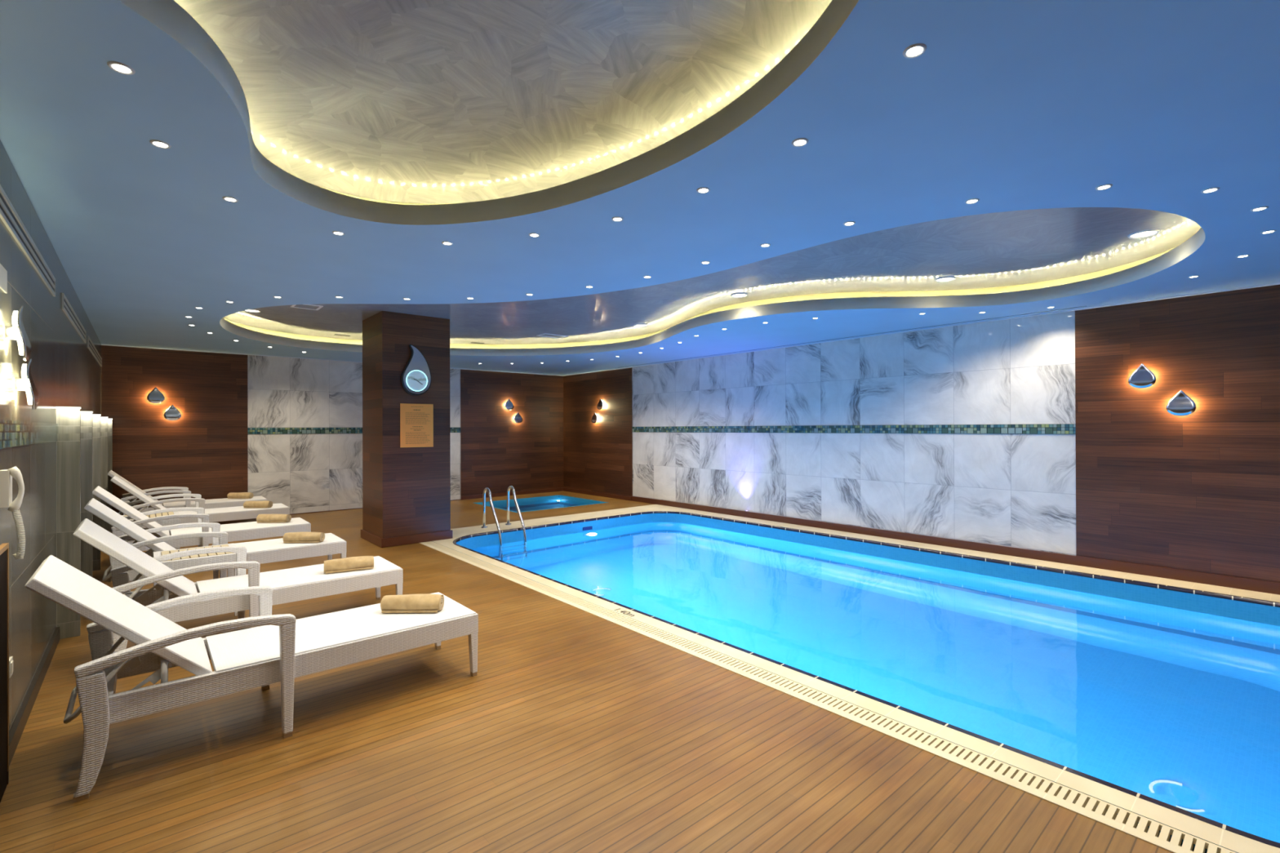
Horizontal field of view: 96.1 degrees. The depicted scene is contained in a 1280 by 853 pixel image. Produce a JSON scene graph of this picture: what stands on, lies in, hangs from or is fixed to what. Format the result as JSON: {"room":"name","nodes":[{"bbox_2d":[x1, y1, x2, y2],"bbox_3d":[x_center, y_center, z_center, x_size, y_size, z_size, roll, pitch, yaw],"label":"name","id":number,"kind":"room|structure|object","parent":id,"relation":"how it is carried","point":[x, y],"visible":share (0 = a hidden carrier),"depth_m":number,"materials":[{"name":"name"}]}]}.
{"room":"spa","nodes":[
{"label":"spa","id":0,"kind":"room"},
{"bbox_2d":[0,139,101,733],"bbox_3d":[-3.405,-0.064,3.128,0.120,3.170,14.385,0,0,-41],"label":"wall","id":1,"kind":"structure","parent":0,"point":[64,371],"depth_m":3.25,"materials":[{"name":"grey stone"}]},
{"bbox_2d":[0,263,7,293],"bbox_3d":[-2.714,-0.654,2.423,0.006,0.100,0.470,0,0,-41],"label":"wall plaque","id":2,"kind":"object","parent":1,"relation":"attached to","point":[3,273],"visible":1,"depth_m":2.54,"materials":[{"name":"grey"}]},
{"bbox_2d":[8,656,13,679],"bbox_3d":[-2.918,1.118,2.666,0.012,0.080,0.080,0,0,-41],"label":"wall switch","id":3,"kind":"object","parent":1,"relation":"attached to","point":[11,659],"visible":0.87,"depth_m":2.65,"materials":[{"name":"beige plastic"}]},
{"bbox_2d":[0,466,25,559],"bbox_3d":[-2.769,0.380,2.543,0.078,0.409,0.098,0,0,-41],"label":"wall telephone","id":4,"kind":"object","parent":1,"relation":"attached to","point":[6,475],"visible":1,"depth_m":2.52,"materials":[{"name":"beige plastic"}]},
{"bbox_2d":[4,306,31,360],"bbox_3d":[-2.856,-0.430,2.637,0.070,0.252,0.212,0,0,-41],"label":"wall lamp","id":5,"kind":"object","parent":1,"relation":"attached to","point":[14,332],"visible":1,"depth_m":2.61,"materials":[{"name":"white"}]},
{"bbox_2d":[14,359,39,409],"bbox_3d":[-3.025,-0.208,2.833,0.070,0.252,0.212,0,0,-41],"label":"wall lamp","id":6,"kind":"object","parent":1,"relation":"attached to","point":[27,384],"visible":1,"depth_m":2.81,"materials":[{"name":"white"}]},
{"bbox_2d":[0,184,55,297],"bbox_3d":[-2.606,-0.975,2.301,0.010,0.124,4.480,0,0,-41],"label":"air vent","id":7,"kind":"object","parent":1,"relation":"in","point":[10,217],"visible":1,"depth_m":2.98,"materials":[{"name":"grey metal"}]},
{"bbox_2d":[0,419,57,448],"bbox_3d":[-1.429,0.025,0.913,0.036,0.125,8.450,0,0,-41],"label":"trim","id":8,"kind":"structure","parent":1,"relation":"attached to","point":[12,433],"depth_m":3.01,"materials":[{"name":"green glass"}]},
{"bbox_2d":[8,626,60,765],"bbox_3d":[-3.316,1.475,3.116,0.038,0.090,14.265,0,0,-41],"label":"baseboard","id":9,"kind":"structure","parent":1,"relation":"attached to","point":[16,731],"depth_m":3.10,"materials":[{"name":"brown"}]},
{"bbox_2d":[56,406,80,639],"bbox_3d":[-4.141,0.692,4.167,0.124,1.668,0.043,0,0,-41],"label":"wall fin","id":10,"kind":"structure","parent":1,"relation":"attached to","point":[68,418],"depth_m":4.16,"materials":[{"name":"stone"}]},
{"bbox_2d":[56,406,80,408],"bbox_3d":[-4.144,-0.135,4.170,0.124,0.013,0.043,0,0,-41],"label":"light","id":11,"kind":"object","parent":10,"relation":"on","point":[57,407],"depth_m":4.15,"materials":[{"name":"white"}]},
{"bbox_2d":[62,293,86,342],"bbox_3d":[-5.168,-0.957,5.268,0.010,0.124,2.280,0,0,-41],"label":"air vent","id":12,"kind":"object","parent":1,"relation":"in","point":[67,308],"visible":1,"depth_m":5.05,"materials":[{"name":"grey metal"}]},
{"bbox_2d":[80,411,93,577],"bbox_3d":[-4.997,0.698,5.159,0.124,1.668,0.043,0,0,-41],"label":"wall fin","id":13,"kind":"structure","parent":1,"relation":"attached to","point":[86,416],"depth_m":5.16,"materials":[{"name":"stone"}]},
{"bbox_2d":[80,411,93,413],"bbox_3d":[-5.000,-0.130,5.161,0.124,0.013,0.043,0,0,-41],"label":"light","id":14,"kind":"object","parent":13,"relation":"on","point":[81,411],"depth_m":5.16,"materials":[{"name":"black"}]},
{"bbox_2d":[87,336,102,366],"bbox_3d":[-7.040,-0.944,7.436,0.010,0.124,2.650,0,0,-41],"label":"air vent","id":15,"kind":"object","parent":1,"relation":"in","point":[91,345],"visible":1,"depth_m":7.17,"materials":[{"name":"grey metal"}]},
{"bbox_2d":[92,414,100,570],"bbox_3d":[-5.840,0.704,6.135,0.124,1.668,0.043,0,0,-41],"label":"wall fin","id":16,"kind":"structure","parent":1,"relation":"attached to","point":[95,418],"depth_m":6.14,"materials":[{"name":"stone"}]},
{"bbox_2d":[100,417,107,530],"bbox_3d":[-6.918,0.711,7.384,0.124,1.668,0.043,0,0,-41],"label":"wall fin","id":17,"kind":"structure","parent":1,"relation":"attached to","point":[104,420],"depth_m":7.39,"materials":[{"name":"stone"}]},
{"bbox_2d":[107,418,112,532],"bbox_3d":[-7.846,0.717,8.459,0.124,1.668,0.043,0,0,-41],"label":"wall fin","id":18,"kind":"structure","parent":1,"relation":"attached to","point":[109,420],"depth_m":8.47,"materials":[{"name":"stone"}]},
{"bbox_2d":[315,185,463,204],"bbox_3d":[-0.634,-1.373,1.976,2.640,0.198,4.068,0,0,-41],"label":"trim","id":19,"kind":"structure","parent":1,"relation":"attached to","point":[353,196],"depth_m":3.72,"materials":[{"name":"beige paint"}]},
{"bbox_2d":[119,0,858,225],"bbox_3d":[-0.634,-1.325,1.976,2.276,0.125,3.704,0,0,-41],"label":"trim","id":20,"kind":"structure","parent":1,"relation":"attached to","point":[168,15],"depth_m":2.75,"materials":[{"name":"white paint"}]},
{"bbox_2d":[101,345,563,515],"bbox_3d":[-4.989,-0.035,11.184,8.213,3.170,0.120,0,0,-41],"label":"wall","id":21,"kind":"structure","parent":0,"point":[210,451],"depth_m":10.06,"materials":[{"name":"brown wood"}]},
{"bbox_2d":[146,387,164,403],"bbox_3d":[-7.494,-0.481,8.898,0.212,0.252,0.070,0,0,-41],"label":"wall lamp","id":22,"kind":"object","parent":21,"relation":"attached to","point":[155,396],"visible":1,"depth_m":8.88,"materials":[{"name":"grey metal"}]},
{"bbox_2d":[164,404,181,420],"bbox_3d":[-7.342,-0.216,9.027,0.212,0.252,0.070,0,0,-41],"label":"wall lamp","id":23,"kind":"object","parent":21,"relation":"attached to","point":[171,413],"visible":1,"depth_m":9.01,"materials":[{"name":"grey metal"}]},
{"bbox_2d":[248,427,460,434],"bbox_3d":[-5.213,0.075,10.933,3.740,0.110,0.026,0,0,-41],"label":"trim","id":24,"kind":"structure","parent":21,"relation":"attached to","point":[251,430],"depth_m":10.27,"materials":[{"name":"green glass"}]},
{"bbox_2d":[289,487,563,515],"bbox_3d":[-4.908,1.509,11.168,8.113,0.080,0.035,0,0,-41],"label":"baseboard","id":25,"kind":"structure","parent":21,"relation":"attached to","point":[552,490],"depth_m":12.75,"materials":[{"name":"brown wood"}]},
{"bbox_2d":[505,399,513,409],"bbox_3d":[-2.928,-0.494,12.840,0.212,0.252,0.070,0,0,-41],"label":"wall lamp","id":26,"kind":"object","parent":21,"relation":"attached to","point":[508,405],"visible":1,"depth_m":12.82,"materials":[{"name":"grey metal"}]},
{"bbox_2d":[514,412,522,422],"bbox_3d":[-2.758,-0.200,12.985,0.212,0.252,0.070,0,0,-41],"label":"wall lamp","id":27,"kind":"object","parent":21,"relation":"attached to","point":[517,419],"visible":1,"depth_m":12.97,"materials":[{"name":"silver metal"}]},
{"bbox_2d":[173,0,831,204],"bbox_3d":[-0.635,-1.575,1.977,2.660,0.205,4.088,0,0,-41],"label":"ceiling","id":28,"kind":"structure","parent":0,"point":[406,101],"depth_m":2.66,"materials":[{"name":"paint"}]},
{"bbox_2d":[0,491,1172,852],"bbox_3d":[-0.245,1.518,5.768,8.113,0.001,14.265,0,0,-41],"label":"floor","id":29,"kind":"structure","parent":0,"point":[575,730],"depth_m":2.57,"materials":[{"name":"brown wood"}]},
{"bbox_2d":[0,542,8,802],"bbox_3d":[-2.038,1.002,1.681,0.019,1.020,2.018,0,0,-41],"label":"cabinet","id":30,"kind":"object","parent":29,"relation":"on","point":[4,548],"visible":1,"depth_m":2.39,"materials":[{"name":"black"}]},
{"bbox_2d":[121,511,180,549],"bbox_3d":[-5.709,1.287,6.689,0.540,0.504,0.540,0,0,-41],"label":"side table","id":31,"kind":"object","parent":29,"relation":"on","point":[174,521],"visible":0.27,"depth_m":6.64,"materials":[{"name":"white wicker"}]},
{"bbox_2d":[107,470,267,515],"bbox_3d":[-6.911,1.095,8.863,1.898,0.908,0.722,0,0,-41],"label":"sun lounger","id":32,"kind":"object","parent":29,"relation":"on","point":[225,502],"visible":0.37,"depth_m":8.74,"materials":[{"name":"white wicker"}]},
{"bbox_2d":[226,492,253,498],"bbox_3d":[-6.487,1.118,9.336,0.353,0.100,0.128,0,0,0],"label":"rolled towel","id":33,"kind":"object","parent":32,"relation":"on","point":[233,495],"visible":1,"depth_m":9.28,"materials":[{"name":"beige fabric"}]},
{"bbox_2d":[153,543,237,616],"bbox_3d":[-3.602,1.274,4.678,0.540,0.504,0.540,0,0,-41],"label":"side table","id":34,"kind":"object","parent":29,"relation":"on","point":[177,563],"visible":0.48,"depth_m":4.55,"materials":[{"name":"white wicker"}]},
{"bbox_2d":[110,475,289,528],"bbox_3d":[-5.962,1.089,7.886,1.898,0.908,0.722,0,0,-41],"label":"sun lounger","id":35,"kind":"object","parent":29,"relation":"on","point":[239,513],"visible":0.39,"depth_m":7.76,"materials":[{"name":"white wicker"}]},
{"bbox_2d":[243,501,272,507],"bbox_3d":[-5.463,1.112,8.224,0.353,0.099,0.129,0,0,0],"label":"rolled towel","id":36,"kind":"object","parent":35,"relation":"on","point":[246,504],"visible":1,"depth_m":8.17,"materials":[{"name":"beige fabric"}]},
{"bbox_2d":[92,485,311,582],"bbox_3d":[-4.846,1.081,6.471,1.898,0.908,0.722,0,0,-41],"label":"sun lounger","id":37,"kind":"object","parent":29,"relation":"on","point":[251,530],"visible":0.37,"depth_m":6.31,"materials":[{"name":"white wicker"}]},
{"bbox_2d":[256,514,291,522],"bbox_3d":[-4.416,1.105,6.935,0.353,0.099,0.128,0,0,-1],"label":"rolled towel","id":38,"kind":"object","parent":37,"relation":"on","point":[260,517],"visible":1,"depth_m":6.88,"materials":[{"name":"beige fabric"}]},
{"bbox_2d":[84,497,346,581],"bbox_3d":[-3.863,1.075,5.378,1.898,0.908,0.722,0,0,-41],"label":"sun lounger","id":39,"kind":"object","parent":29,"relation":"on","point":[267,551],"visible":0.46,"depth_m":5.29,"materials":[{"name":"white wicker"}]},
{"bbox_2d":[283,532,324,542],"bbox_3d":[-3.332,1.097,5.703,0.353,0.099,0.125,0,0,-3],"label":"rolled towel","id":40,"kind":"object","parent":39,"relation":"on","point":[289,537],"visible":1,"depth_m":5.65,"materials":[{"name":"beige fabric"}]},
{"bbox_2d":[72,518,403,653],"bbox_3d":[-2.826,1.068,4.239,1.898,0.908,0.722,0,0,-41],"label":"sun lounger","id":41,"kind":"object","parent":29,"relation":"on","point":[308,582],"visible":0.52,"depth_m":4.00,"materials":[{"name":"white wicker"}]},
{"bbox_2d":[324,555,373,573],"bbox_3d":[-2.310,1.090,4.565,0.353,0.100,0.128,0,0,-29],"label":"rolled towel","id":42,"kind":"object","parent":41,"relation":"on","point":[362,562],"visible":1,"depth_m":4.52,"materials":[{"name":"beige fabric"}]},
{"bbox_2d":[24,555,478,803],"bbox_3d":[-1.902,1.062,3.108,1.898,0.908,0.722,0,0,-41],"label":"sun lounger","id":43,"kind":"object","parent":29,"relation":"on","point":[283,648],"visible":0.96,"depth_m":2.78,"materials":[{"name":"white wicker"}]},
{"bbox_2d":[380,593,444,613],"bbox_3d":[-1.399,1.084,3.542,0.353,0.100,0.128,0,0,-1],"label":"rolled towel","id":44,"kind":"object","parent":43,"relation":"on","point":[424,602],"visible":1,"depth_m":3.49,"materials":[{"name":"beige fabric"}]},
{"bbox_2d":[360,311,452,547],"bbox_3d":[-3.214,0.035,7.900,0.924,2.999,0.924,0,0,-41],"label":"column","id":45,"kind":"structure","parent":29,"relation":"on","point":[406,491],"depth_m":7.56,"materials":[{"name":"brown wood"}]},
{"bbox_2d":[400,344,431,395],"bbox_3d":[-2.930,-0.738,7.539,0.385,0.664,0.045,0,0,-41],"label":"wall clock","id":46,"kind":"object","parent":45,"relation":"attached to","point":[415,378],"visible":1,"depth_m":7.52,"materials":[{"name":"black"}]},
{"bbox_2d":[400,403,433,447],"bbox_3d":[-2.930,-0.013,7.555,0.426,0.570,0.014,0,0,-41],"label":"notice board","id":47,"kind":"object","parent":45,"relation":"attached to","point":[416,420],"visible":1,"depth_m":7.55,"materials":[{"name":"orange"}]},
{"bbox_2d":[473,494,608,512],"bbox_3d":[-2.004,1.989,11.602,2.070,0.903,1.800,0,0,-41],"label":"plunge pool","id":48,"kind":"object","parent":29,"relation":"in","point":[558,496],"visible":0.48,"depth_m":12.18,"materials":[{"name":"blue liquid"}]},
{"bbox_2d":[488,498,591,511],"bbox_3d":[-2.005,1.611,11.604,1.970,0.001,1.700,0,0,-41],"label":"pool water","id":49,"kind":"object","parent":48,"relation":"in","point":[553,503],"visible":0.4,"depth_m":11.82,"materials":[{"name":"blue liquid"}]},
{"bbox_2d":[419,504,1279,852],"bbox_3d":[1.455,2.286,6.244,4.880,1.556,9.130,0,0,-41],"label":"swimming pool","id":50,"kind":"object","parent":29,"relation":"in","point":[1174,829],"visible":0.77,"depth_m":4.50,"materials":[{"name":"beige tile"}]},
{"bbox_2d":[480,485,526,546],"bbox_3d":[-2.028,1.798,8.623,0.500,1.769,0.640,0,0,-41],"label":"pool ladder","id":51,"kind":"object","parent":50,"relation":"attached to","point":[512,487],"visible":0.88,"depth_m":8.67,"materials":[{"name":"silver metal"}]},
{"bbox_2d":[471,522,1279,843],"bbox_3d":[1.529,1.703,6.126,4.180,0.001,8.130,0,0,-41],"label":"pool water","id":52,"kind":"object","parent":50,"relation":"in","point":[1178,708],"visible":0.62,"depth_m":4.40,"materials":[{"name":"blue liquid"}]},
{"bbox_2d":[0,0,1279,375],"bbox_3d":[-0.254,-1.252,5.776,8.313,0.001,14.465,0,0,-41],"label":"ceiling","id":53,"kind":"structure","parent":0,"point":[1008,105],"depth_m":2.92,"materials":[{"name":"blue paint"}]},
{"bbox_2d":[106,61,135,75],"bbox_3d":[-1.818,-1.256,2.015,0.074,0.005,0.074,0,0,-41],"label":"recessed light","id":54,"kind":"object","parent":53,"relation":"in","point":[119,67],"visible":1,"depth_m":2.01,"materials":[{"name":"grey"}]},
{"bbox_2d":[150,139,171,148],"bbox_3d":[-2.130,-1.253,2.554,0.074,0.005,0.074,0,0,-41],"label":"recessed light","id":55,"kind":"object","parent":53,"relation":"in","point":[159,144],"visible":1,"depth_m":2.55,"materials":[{"name":"white"}]},
{"bbox_2d":[222,195,238,202],"bbox_3d":[-2.256,-1.251,3.166,0.074,0.005,0.074,0,0,-41],"label":"recessed light","id":56,"kind":"object","parent":53,"relation":"in","point":[231,199],"visible":1,"depth_m":3.17,"materials":[{"name":"white"}]},
{"bbox_2d":[332,231,344,235],"bbox_3d":[-1.950,-1.250,3.719,0.074,0.005,0.074,0,0,-41],"label":"recessed light","id":57,"kind":"object","parent":53,"relation":"in","point":[336,233],"visible":1,"depth_m":3.71,"materials":[{"name":"white"}]},
{"bbox_2d":[441,241,453,245],"bbox_3d":[-1.317,-1.252,3.931,0.074,0.005,0.074,0,0,-41],"label":"recessed light","id":58,"kind":"object","parent":53,"relation":"in","point":[447,243],"visible":1,"depth_m":3.93,"materials":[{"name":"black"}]},
{"bbox_2d":[528,232,540,237],"bbox_3d":[-0.692,-1.254,3.769,0.074,0.005,0.074,0,0,-41],"label":"recessed light","id":59,"kind":"object","parent":53,"relation":"in","point":[532,234],"visible":1,"depth_m":3.77,"materials":[{"name":"white"}]},
{"bbox_2d":[611,216,623,222],"bbox_3d":[-0.136,-1.257,3.486,0.074,0.005,0.074,0,0,-41],"label":"recessed light","id":60,"kind":"object","parent":53,"relation":"in","point":[617,219],"visible":1,"depth_m":3.48,"materials":[{"name":"white"}]},
{"bbox_2d":[225,246,1177,348],"bbox_3d":[-0.422,-1.369,6.992,10.837,0.218,5.020,0,0,23],"label":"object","id":61,"kind":"structure","parent":53,"relation":"attached to","point":[1095,274],"depth_m":6.49,"materials":[{"name":"beige paint"}]},
{"bbox_2d":[696,186,710,193],"bbox_3d":[0.338,-1.260,3.068,0.074,0.005,0.074,0,0,-41],"label":"recessed light","id":62,"kind":"object","parent":53,"relation":"in","point":[704,189],"visible":1,"depth_m":3.06,"materials":[{"name":"white"}]},
{"bbox_2d":[700,261,710,264],"bbox_3d":[0.503,-1.256,4.408,0.074,0.005,0.074,0,0,-41],"label":"recessed light","id":63,"kind":"object","parent":53,"relation":"in","point":[702,262],"visible":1,"depth_m":4.40,"materials":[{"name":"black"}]},
{"bbox_2d":[219,227,1205,355],"bbox_3d":[-0.422,-1.310,6.991,10.473,0.125,4.656,0,0,23],"label":"trim","id":64,"kind":"structure","parent":53,"relation":"attached to","point":[1169,259],"depth_m":6.19,"materials":[{"name":"white paint"}]},
{"bbox_2d":[760,243,770,247],"bbox_3d":[0.872,-1.259,3.996,0.074,0.005,0.074,0,0,-41],"label":"recessed light","id":65,"kind":"object","parent":53,"relation":"in","point":[764,245],"visible":1,"depth_m":3.99,"materials":[{"name":"white"}]},
{"bbox_2d":[791,137,808,146],"bbox_3d":[0.712,-1.262,2.556,0.074,0.005,0.074,0,0,-41],"label":"recessed light","id":66,"kind":"object","parent":53,"relation":"in","point":[799,142],"visible":1,"depth_m":2.55,"materials":[{"name":"white"}]},
{"bbox_2d":[843,221,855,226],"bbox_3d":[1.302,-1.261,3.576,0.074,0.005,0.074,0,0,-41],"label":"recessed light","id":67,"kind":"object","parent":53,"relation":"in","point":[848,223],"visible":1,"depth_m":3.57,"materials":[{"name":"white"}]},
{"bbox_2d":[622,306,1084,367],"bbox_3d":[2.120,-1.250,9.039,0.015,0.003,7.900,0,0,-41],"label":"ceiling vent","id":68,"kind":"object","parent":53,"relation":"in","point":[1082,306],"visible":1,"depth_m":7.63,"materials":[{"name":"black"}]},
{"bbox_2d":[902,43,926,58],"bbox_3d":[0.926,-1.265,1.938,0.074,0.005,0.074,0,0,-41],"label":"recessed light","id":69,"kind":"object","parent":53,"relation":"in","point":[914,51],"visible":1,"depth_m":1.94,"materials":[{"name":"white"}]},
{"bbox_2d":[964,198,979,204],"bbox_3d":[1.865,-1.264,3.228,0.074,0.005,0.074,0,0,-41],"label":"recessed light","id":70,"kind":"object","parent":53,"relation":"in","point":[971,201],"visible":1,"depth_m":3.23,"materials":[{"name":"white"}]},
{"bbox_2d":[1095,183,1112,190],"bbox_3d":[2.457,-1.267,3.044,0.074,0.005,0.074,0,0,-41],"label":"recessed light","id":71,"kind":"object","parent":53,"relation":"in","point":[1103,187],"visible":1,"depth_m":3.04,"materials":[{"name":"white"}]},
{"bbox_2d":[1187,275,1199,278],"bbox_3d":[4.691,-1.269,4.870,0.074,0.005,0.074,0,0,-41],"label":"recessed light","id":72,"kind":"object","parent":53,"relation":"in","point":[1194,276],"visible":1,"depth_m":4.86,"materials":[{"name":"white"}]},
{"bbox_2d":[1200,186,1219,193],"bbox_3d":[3.066,-1.269,3.091,0.074,0.005,0.074,0,0,-41],"label":"recessed light","id":73,"kind":"object","parent":53,"relation":"in","point":[1215,188],"visible":1,"depth_m":3.09,"materials":[{"name":"white"}]},
{"bbox_2d":[1235,254,1249,257],"bbox_3d":[4.498,-1.270,4.289,0.074,0.005,0.074,0,0,-41],"label":"recessed light","id":74,"kind":"object","parent":53,"relation":"in","point":[1242,255],"visible":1,"depth_m":4.28,"materials":[{"name":"white"}]},
{"bbox_2d":[1250,206,1268,211],"bbox_3d":[3.617,-1.270,3.357,0.074,0.005,0.074,0,0,-41],"label":"recessed light","id":75,"kind":"object","parent":53,"relation":"in","point":[1260,208],"visible":1,"depth_m":3.35,"materials":[{"name":"white"}]},
{"bbox_2d":[1260,229,1276,234],"bbox_3d":[4.104,-1.270,3.755,0.074,0.005,0.074,0,0,-41],"label":"recessed light","id":76,"kind":"object","parent":53,"relation":"in","point":[1273,230],"visible":1,"depth_m":3.75,"materials":[{"name":"white"}]},
{"bbox_2d":[222,207,1201,344],"bbox_3d":[-0.648,-1.479,6.494,6.580,0.001,10.231,0,0,-41],"label":"ceiling","id":77,"kind":"structure","parent":0,"point":[1024,246],"depth_m":5.72,"materials":[{"name":"paint"}]},
{"bbox_2d":[244,309,261,312],"bbox_3d":[-4.883,-1.457,7.237,0.192,0.010,0.192,0,0,-41],"label":"recessed light","id":78,"kind":"object","parent":77,"relation":"in","point":[248,310],"visible":0.81,"depth_m":7.25,"materials":[{"name":"grey"}]},
{"bbox_2d":[289,304,323,310],"bbox_3d":[-4.062,-1.462,7.005,0.300,0.008,0.300,0,0,-41],"label":"air vent","id":79,"kind":"object","parent":77,"relation":"attached to","point":[313,307],"visible":0.78,"depth_m":7.00,"materials":[{"name":"white metal"}]},
{"bbox_2d":[537,333,567,338],"bbox_3d":[-1.416,-1.464,9.289,0.440,0.008,0.260,0,0,-41],"label":"access hatch","id":80,"kind":"object","parent":77,"relation":"attached to","point":[545,335],"visible":1,"depth_m":9.29,"materials":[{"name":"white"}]},
{"bbox_2d":[635,324,648,326],"bbox_3d":[0.019,-1.470,8.362,0.192,0.010,0.192,0,0,-41],"label":"recessed light","id":81,"kind":"object","parent":77,"relation":"in","point":[636,325],"visible":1,"depth_m":8.36,"materials":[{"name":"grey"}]},
{"bbox_2d":[730,293,747,297],"bbox_3d":[1.120,-1.480,6.489,0.192,0.010,0.192,0,0,-41],"label":"recessed light","id":82,"kind":"object","parent":77,"relation":"in","point":[735,295],"visible":1,"depth_m":6.48,"materials":[{"name":"grey"}]},
{"bbox_2d":[934,276,955,282],"bbox_3d":[3.090,-1.488,5.819,0.192,0.010,0.192,0,0,-41],"label":"recessed light","id":83,"kind":"object","parent":77,"relation":"in","point":[944,279],"visible":1,"depth_m":5.83,"materials":[{"name":"grey"}]},
{"bbox_2d":[1127,229,1159,238],"bbox_3d":[3.915,-1.495,4.469,0.192,0.010,0.192,0,0,-41],"label":"recessed light","id":84,"kind":"object","parent":77,"relation":"in","point":[1144,233],"visible":1,"depth_m":4.46,"materials":[{"name":"grey"}]},
{"bbox_2d":[563,284,1279,582],"bbox_3d":[2.826,-0.070,8.509,0.120,3.170,14.385,0,0,-41],"label":"wall","id":85,"kind":"structure","parent":0,"point":[1137,482],"depth_m":6.78,"materials":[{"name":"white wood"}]},
{"bbox_2d":[591,412,597,423],"bbox_3d":[-0.997,-0.196,12.790,0.070,0.252,0.212,0,0,-41],"label":"wall lamp","id":86,"kind":"object","parent":85,"relation":"attached to","point":[593,420],"visible":1,"depth_m":12.77,"materials":[{"name":"silver metal"}]},
{"bbox_2d":[596,398,603,409],"bbox_3d":[-0.858,-0.492,12.629,0.070,0.252,0.212,0,0,-41],"label":"wall lamp","id":87,"kind":"object","parent":85,"relation":"attached to","point":[600,404],"visible":1,"depth_m":12.61,"materials":[{"name":"silver metal"}]},
{"bbox_2d":[101,282,1279,376],"bbox_3d":[-0.254,-1.246,5.776,8.113,0.012,14.265,0,0,-41],"label":"trim","id":88,"kind":"structure","parent":85,"relation":"attached to","point":[1277,283],"depth_m":7.83,"materials":[{"name":"white paint"}]},
{"bbox_2d":[631,423,1075,434],"bbox_3d":[2.289,0.044,9.065,0.026,0.110,7.470,0,0,-41],"label":"trim","id":89,"kind":"structure","parent":85,"relation":"attached to","point":[1063,428],"depth_m":7.88,"materials":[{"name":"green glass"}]},
{"bbox_2d":[563,487,1279,595],"bbox_3d":[2.825,1.463,8.419,0.042,0.105,14.265,0,0,-41],"label":"pool edge","id":90,"kind":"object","parent":85,"relation":"attached to","point":[1268,587],"depth_m":6.72,"materials":[{"name":"brown stone"}]},
{"bbox_2d":[1128,363,1155,388],"bbox_3d":[5.054,-0.507,5.782,0.070,0.252,0.212,0,0,-41],"label":"wall lamp","id":91,"kind":"object","parent":85,"relation":"attached to","point":[1142,377],"visible":1,"depth_m":5.77,"materials":[{"name":"silver metal"}]},
{"bbox_2d":[1166,390,1195,416],"bbox_3d":[5.242,-0.225,5.566,0.070,0.252,0.212,0,0,-41],"label":"wall lamp","id":92,"kind":"object","parent":85,"relation":"attached to","point":[1181,405],"visible":1,"depth_m":5.55,"materials":[{"name":"silver metal"}]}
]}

